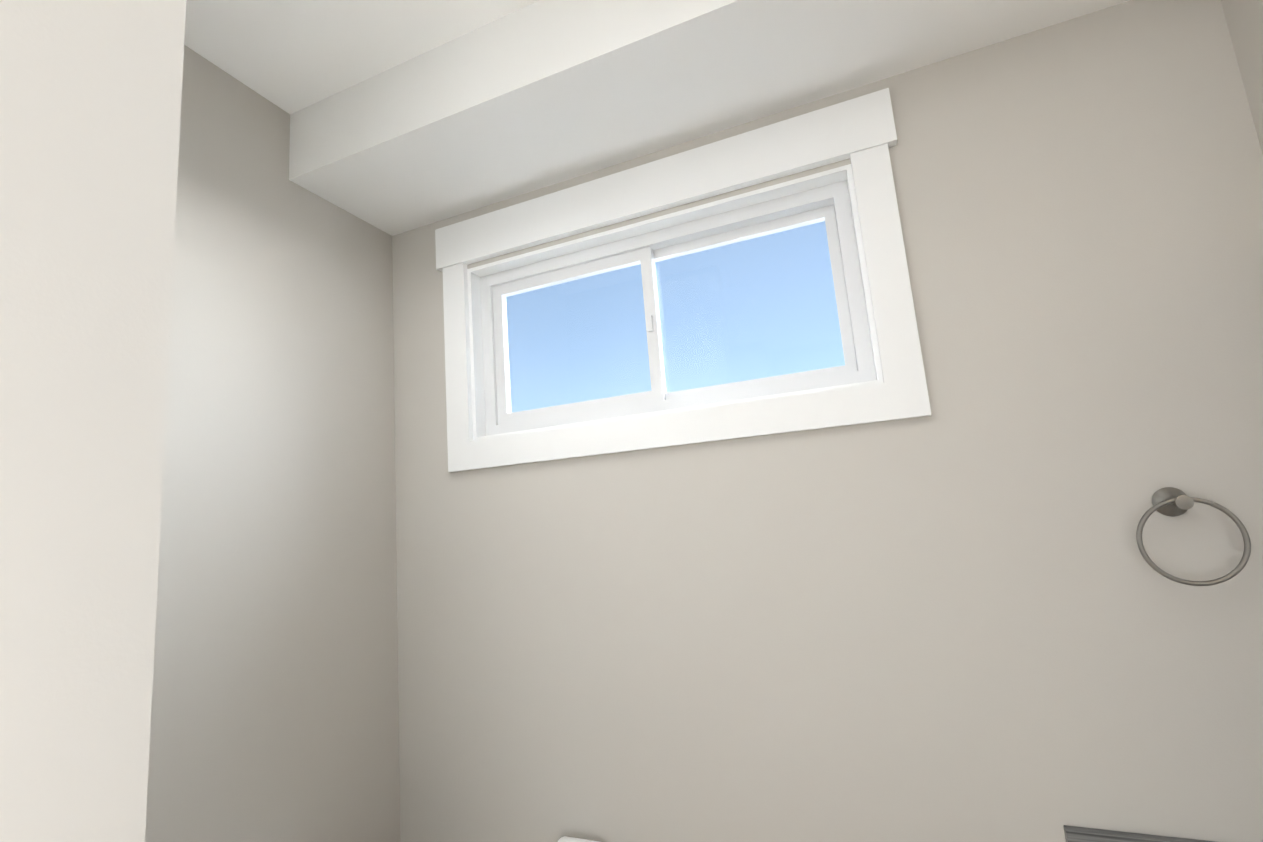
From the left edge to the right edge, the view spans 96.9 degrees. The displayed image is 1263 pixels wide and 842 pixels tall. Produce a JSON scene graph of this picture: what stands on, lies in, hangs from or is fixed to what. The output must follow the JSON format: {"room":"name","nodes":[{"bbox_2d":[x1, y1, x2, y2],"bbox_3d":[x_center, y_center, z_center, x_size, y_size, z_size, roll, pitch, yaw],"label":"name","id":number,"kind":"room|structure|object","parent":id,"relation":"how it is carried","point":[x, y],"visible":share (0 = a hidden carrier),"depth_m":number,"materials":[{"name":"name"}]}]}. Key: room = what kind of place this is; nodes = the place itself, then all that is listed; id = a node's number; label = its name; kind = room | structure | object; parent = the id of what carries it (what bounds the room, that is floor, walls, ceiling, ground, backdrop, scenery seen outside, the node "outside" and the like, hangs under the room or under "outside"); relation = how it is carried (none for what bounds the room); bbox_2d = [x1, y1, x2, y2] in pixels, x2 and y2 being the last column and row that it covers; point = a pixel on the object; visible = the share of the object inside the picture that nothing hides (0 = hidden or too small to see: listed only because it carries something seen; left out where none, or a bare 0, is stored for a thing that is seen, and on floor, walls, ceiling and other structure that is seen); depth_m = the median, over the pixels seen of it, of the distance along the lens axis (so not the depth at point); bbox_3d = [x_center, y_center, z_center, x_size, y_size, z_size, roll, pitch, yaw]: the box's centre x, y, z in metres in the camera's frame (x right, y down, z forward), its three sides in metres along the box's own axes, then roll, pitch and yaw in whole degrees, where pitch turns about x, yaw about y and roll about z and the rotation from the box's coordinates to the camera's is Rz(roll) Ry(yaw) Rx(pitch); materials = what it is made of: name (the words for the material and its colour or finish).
{"room":"bathroom","nodes":[
{"label":"bathroom","id":0,"kind":"room"},
{"bbox_2d":[0,0,185,841],"bbox_3d":[-0.801,0.318,0.537,0.870,2.780,0.120,-8,-9,21],"label":"wall","id":1,"kind":"structure","parent":0,"point":[90,101],"depth_m":0.43,"materials":[{"name":"grey paint"}]},
{"bbox_2d":[145,45,400,841],"bbox_3d":[-1.409,0.342,0.382,0.150,2.780,3.440,-8,-9,21],"label":"wall","id":2,"kind":"structure","parent":0,"point":[275,707],"depth_m":1.46,"materials":[{"name":"grey paint"}]},
{"bbox_2d":[184,0,538,113],"bbox_3d":[-0.415,-1.230,0.172,2.540,0.100,3.440,-8,-9,21],"label":"ceiling","id":3,"kind":"structure","parent":0,"point":[290,56],"depth_m":1.40,"materials":[{"name":"white paint"}]},
{"bbox_2d":[289,0,1129,235],"bbox_3d":[0.108,-0.923,1.416,2.240,0.210,0.390,-8,-9,21],"label":"soffit beam","id":4,"kind":"structure","parent":3,"relation":"attached to","point":[537,95],"depth_m":1.40,"materials":[{"name":"white paint"}]},
{"bbox_2d":[392,0,1262,841],"bbox_3d":[0.309,0.373,1.470,2.540,2.780,0.150,-8,-9,21],"label":"wall","id":5,"kind":"structure","parent":0,"point":[964,612],"depth_m":1.26,"materials":[{"name":"grey paint"}]},
{"bbox_2d":[558,836,598,841],"bbox_3d":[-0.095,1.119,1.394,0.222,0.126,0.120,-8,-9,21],"label":"toilet","id":6,"kind":"object","parent":5,"relation":"attached to","point":[566,839],"visible":1,"depth_m":1.42,"materials":[{"name":"white ceramic"}]},
{"bbox_2d":[435,88,930,471],"bbox_3d":[0.046,-0.320,1.630,1.393,0.813,0.147,-8,-9,21],"label":"window unit","id":7,"kind":"structure","parent":5,"relation":"in","point":[830,205],"depth_m":1.55,"materials":[{"name":"white plastic"}]},
{"bbox_2d":[1136,487,1250,585],"bbox_3d":[1.058,0.218,1.071,0.165,0.184,0.060,-8,-9,21],"label":"towel ring","id":8,"kind":"object","parent":5,"relation":"attached to","point":[1170,501],"visible":1,"depth_m":1.06,"materials":[{"name":"silver metal"}]},
{"bbox_2d":[1221,0,1262,153],"bbox_3d":[0.802,0.036,-0.474,0.150,2.780,3.440,-8,-9,21],"label":"wall","id":9,"kind":"structure","parent":0,"point":[1244,19],"depth_m":1.11,"materials":[{"name":"grey paint"}]},
{"bbox_3d":[-0.193,1.588,-0.261,2.540,0.060,3.440,-8,-9,21],"label":"floor","id":10,"kind":"structure","parent":0,"visible":0},
{"bbox_2d":[1063,825,1213,841],"bbox_3d":[0.790,1.045,0.135,0.562,0.978,1.796,-8,-9,21],"label":"bathroom vanity","id":11,"kind":"object","parent":10,"relation":"on","point":[1077,834],"visible":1,"depth_m":1.07,"materials":[{"name":"grey wood"}]}
]}

